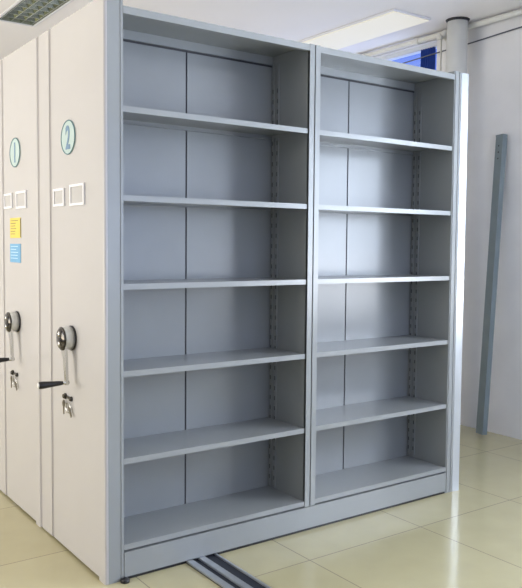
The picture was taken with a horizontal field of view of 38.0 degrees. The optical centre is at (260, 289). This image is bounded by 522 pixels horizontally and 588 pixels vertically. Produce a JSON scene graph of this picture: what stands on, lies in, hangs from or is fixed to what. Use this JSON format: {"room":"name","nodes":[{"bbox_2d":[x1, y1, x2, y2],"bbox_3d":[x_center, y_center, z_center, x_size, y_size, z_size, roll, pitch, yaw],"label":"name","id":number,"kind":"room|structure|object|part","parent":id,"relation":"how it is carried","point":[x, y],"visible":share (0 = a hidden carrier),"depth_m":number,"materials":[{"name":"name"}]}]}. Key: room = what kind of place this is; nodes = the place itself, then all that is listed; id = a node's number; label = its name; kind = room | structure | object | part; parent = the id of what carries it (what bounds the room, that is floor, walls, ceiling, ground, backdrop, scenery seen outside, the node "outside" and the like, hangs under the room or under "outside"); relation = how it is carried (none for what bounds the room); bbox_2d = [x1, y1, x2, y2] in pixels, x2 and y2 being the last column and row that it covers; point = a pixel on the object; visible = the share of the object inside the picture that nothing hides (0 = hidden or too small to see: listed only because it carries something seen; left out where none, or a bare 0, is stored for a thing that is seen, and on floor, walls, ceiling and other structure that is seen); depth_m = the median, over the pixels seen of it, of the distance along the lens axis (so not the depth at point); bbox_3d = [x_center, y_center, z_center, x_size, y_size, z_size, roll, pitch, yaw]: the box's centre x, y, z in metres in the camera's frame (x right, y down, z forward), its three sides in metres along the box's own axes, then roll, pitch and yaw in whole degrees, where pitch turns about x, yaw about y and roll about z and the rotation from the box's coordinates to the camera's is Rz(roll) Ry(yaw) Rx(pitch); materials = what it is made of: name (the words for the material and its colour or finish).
{"room":"archive storage room","nodes":[
{"label":"archive storage room","id":0,"kind":"room"},
{"bbox_2d":[0,425,521,587],"bbox_3d":[-0.832,1.219,3.106,7.360,0.100,10.000,-2,4,-35],"label":"floor","id":1,"kind":"structure","parent":0,"point":[470,536],"depth_m":3.38,"materials":[{"name":"beige tile"}]},
{"bbox_2d":[0,37,41,526],"bbox_3d":[-0.448,-0.054,4.394,2.268,2.300,0.698,-2,4,-35],"label":"shelving unit","id":2,"kind":"object","parent":1,"relation":"on","point":[20,444],"visible":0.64,"depth_m":3.76,"materials":[{"name":"beige paint"}]},
{"bbox_3d":[-1.379,-0.046,4.050,0.029,2.292,0.124,-2,4,-35],"label":"edge trim","id":3,"kind":"part","parent":2,"relation":"part of","materials":[{"name":"beige paint"}]},
{"bbox_3d":[-1.252,0.275,3.792,0.011,0.162,0.071,-2,4,-35],"label":"crank arm","id":4,"kind":"part","parent":2,"relation":"part of","materials":[{"name":"silver metal"}]},
{"bbox_2d":[186,553,270,587],"bbox_3d":[-0.226,1.161,3.228,0.150,0.013,3.100,-2,4,-35],"label":"rail","id":5,"kind":"object","parent":1,"relation":"on","point":[216,568],"visible":0.19,"depth_m":3.12,"materials":[{"name":"grey metal"}]},
{"bbox_3d":[-0.228,1.159,3.227,0.030,0.010,3.100,-2,4,-35],"label":"running rail","id":6,"kind":"part","parent":5,"relation":"part of","materials":[{"name":"metal"}]},
{"bbox_2d":[37,0,468,584],"bbox_3d":[-0.012,-0.017,3.807,2.294,2.300,0.783,-2,4,-35],"label":"shelving unit","id":7,"kind":"object","parent":1,"relation":"on","point":[252,245],"visible":1,"depth_m":3.55,"materials":[{"name":"beige paint"}]},
{"bbox_3d":[-0.977,-0.011,3.487,0.029,2.292,0.128,-2,4,-35],"label":"edge trim","id":8,"kind":"part","parent":7,"relation":"part of","materials":[{"name":"beige paint"}]},
{"bbox_3d":[-0.832,0.320,3.203,0.011,0.162,0.071,-2,4,-35],"label":"crank arm","id":9,"kind":"part","parent":7,"relation":"part of","materials":[{"name":"silver metal"}]},
{"bbox_3d":[-0.765,0.013,3.176,0.014,2.300,0.562,-2,4,-35],"label":"panel","id":10,"kind":"part","parent":7,"relation":"part of","materials":[{"name":"beige paint"}]},
{"bbox_3d":[-0.652,0.021,3.088,0.066,2.296,0.290,-2,4,-35],"label":"post","id":11,"kind":"part","parent":7,"relation":"part of","materials":[{"name":"grey metal"}]},
{"bbox_3d":[-0.530,-0.029,3.353,0.444,2.169,0.004,-2,4,-35],"label":"panel","id":12,"kind":"part","parent":7,"relation":"part of","materials":[{"name":"grey paint"}]},
{"bbox_3d":[-0.255,0.671,3.417,0.926,0.023,0.284,-2,4,-35],"label":"shelf","id":13,"kind":"part","parent":7,"relation":"part of","materials":[{"name":"grey metal"}]},
{"bbox_3d":[-0.256,1.020,3.436,0.927,0.022,0.288,-2,4,-35],"label":"shelf","id":14,"kind":"part","parent":7,"relation":"part of","materials":[{"name":"grey metal"}]},
{"bbox_3d":[-0.252,0.319,3.396,0.926,0.023,0.284,-2,4,-35],"label":"shelf","id":15,"kind":"part","parent":7,"relation":"part of","materials":[{"name":"grey metal"}]},
{"bbox_3d":[-0.249,-0.029,3.376,0.926,0.023,0.284,-2,4,-35],"label":"shelf","id":16,"kind":"part","parent":7,"relation":"part of","materials":[{"name":"grey metal"}]},
{"bbox_3d":[-0.246,-0.378,3.356,0.926,0.023,0.284,-2,4,-35],"label":"shelf","id":17,"kind":"part","parent":7,"relation":"part of","materials":[{"name":"grey metal"}]},
{"bbox_3d":[-0.243,-0.723,3.336,0.926,0.023,0.284,-2,4,-35],"label":"shelf","id":18,"kind":"part","parent":7,"relation":"part of","materials":[{"name":"grey metal"}]},
{"bbox_3d":[-0.148,-0.042,3.625,0.477,2.169,0.004,-2,4,-35],"label":"panel","id":19,"kind":"part","parent":7,"relation":"part of","materials":[{"name":"grey paint"}]},
{"bbox_3d":[0.274,-0.056,3.926,0.434,2.169,0.004,-2,4,-35],"label":"panel","id":20,"kind":"part","parent":7,"relation":"part of","materials":[{"name":"grey paint"}]},
{"bbox_3d":[0.655,-0.068,4.198,0.487,2.169,0.004,-2,4,-35],"label":"panel","id":21,"kind":"part","parent":7,"relation":"part of","materials":[{"name":"grey paint"}]},
{"bbox_3d":[0.551,0.994,4.011,0.927,0.022,0.288,-2,4,-35],"label":"shelf","id":22,"kind":"part","parent":7,"relation":"part of","materials":[{"name":"grey metal"}]},
{"bbox_3d":[0.552,0.644,3.993,0.926,0.023,0.284,-2,4,-35],"label":"shelf","id":23,"kind":"part","parent":7,"relation":"part of","materials":[{"name":"grey metal"}]},
{"bbox_3d":[0.556,0.292,3.972,0.926,0.023,0.284,-2,4,-35],"label":"shelf","id":24,"kind":"part","parent":7,"relation":"part of","materials":[{"name":"grey metal"}]},
{"bbox_3d":[0.559,-0.055,3.952,0.926,0.023,0.284,-2,4,-35],"label":"shelf","id":25,"kind":"part","parent":7,"relation":"part of","materials":[{"name":"grey metal"}]},
{"bbox_3d":[0.562,-0.404,3.932,0.926,0.023,0.284,-2,4,-35],"label":"shelf","id":26,"kind":"part","parent":7,"relation":"part of","materials":[{"name":"grey metal"}]},
{"bbox_3d":[0.565,-0.750,3.912,0.926,0.023,0.284,-2,4,-35],"label":"shelf","id":27,"kind":"part","parent":7,"relation":"part of","materials":[{"name":"grey metal"}]},
{"bbox_3d":[0.925,-0.035,4.379,0.050,2.286,0.575,-2,4,-35],"label":"panel","id":28,"kind":"part","parent":7,"relation":"part of","materials":[{"name":"grey paint"}]},
{"bbox_2d":[446,16,469,73],"bbox_3d":[1.416,-0.458,5.597,0.172,3.000,0.172,-2,4,-35],"label":"pipe","id":29,"kind":"object","parent":1,"relation":"on","point":[457,27],"visible":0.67,"depth_m":5.46,"materials":[{"name":"white metal"}]},
{"bbox_2d":[476,134,507,434],"bbox_3d":[1.640,-0.031,5.396,0.200,2.130,0.083,-2,4,-35],"label":"bar","id":30,"kind":"object","parent":1,"relation":"on","point":[501,139],"visible":1,"depth_m":5.37,"materials":[{"name":"blue paint"}]},
{"bbox_2d":[0,0,521,59],"bbox_3d":[-0.805,-1.876,2.927,7.360,0.100,10.000,-2,4,-35],"label":"ceiling","id":31,"kind":"structure","parent":0,"point":[294,20],"depth_m":5.40,"materials":[{"name":"paint"}]},
{"bbox_2d":[0,0,73,26],"bbox_3d":[-1.485,-2.009,5.177,0.300,0.106,1.228,-2,4,-35],"label":"ceiling lamp","id":32,"kind":"object","parent":31,"relation":"attached to","point":[32,13],"visible":0.91,"depth_m":5.42,"materials":[{"name":"white plastic"}]},
{"bbox_2d":[298,9,430,49],"bbox_3d":[0.628,-1.979,5.982,0.375,0.022,1.530,-2,4,-35],"label":"recessed light","id":33,"kind":"object","parent":31,"relation":"in","point":[393,20],"visible":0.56,"depth_m":5.69,"materials":[{"name":"white plastic"}]},
{"bbox_2d":[373,15,521,439],"bbox_3d":[2.096,-0.424,5.094,0.200,3.000,10.000,-2,4,-35],"label":"wall","id":34,"kind":"structure","parent":0,"point":[494,64],"depth_m":5.49,"materials":[{"name":"paint"}]},
{"bbox_2d":[379,42,436,60],"bbox_3d":[0.931,-1.027,6.648,0.060,1.905,1.660,-2,4,-35],"label":"window","id":35,"kind":"structure","parent":34,"relation":"in","point":[434,43],"depth_m":6.20,"materials":[{"name":"white"}]},
{"bbox_2d":[384,45,436,69],"bbox_3d":[0.892,-1.044,6.616,0.024,1.803,1.645,-2,4,-35],"label":"curtain","id":36,"kind":"object","parent":34,"relation":"hanging from","point":[428,62],"visible":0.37,"depth_m":5.98,"materials":[{"name":"blue fabric"}]},
{"bbox_3d":[0.900,-1.940,6.564,0.010,0.010,1.645,-2,4,-35],"label":"rod","id":37,"kind":"part","parent":36,"relation":"part of","materials":[{"name":"white"}]},
{"bbox_2d":[361,8,521,70],"bbox_3d":[1.305,-0.623,5.870,0.125,2.694,6.600,-2,4,-35],"label":"pipe","id":38,"kind":"object","parent":34,"relation":"attached to","point":[440,35],"visible":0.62,"depth_m":5.77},
{"bbox_2d":[403,26,521,63],"bbox_3d":[1.932,-1.804,5.074,0.010,0.125,5.700,-2,4,-35],"label":"cable","id":39,"kind":"object","parent":34,"relation":"attached to","point":[521,26],"visible":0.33,"depth_m":5.56,"materials":[{"name":"grey plastic"}]}
]}

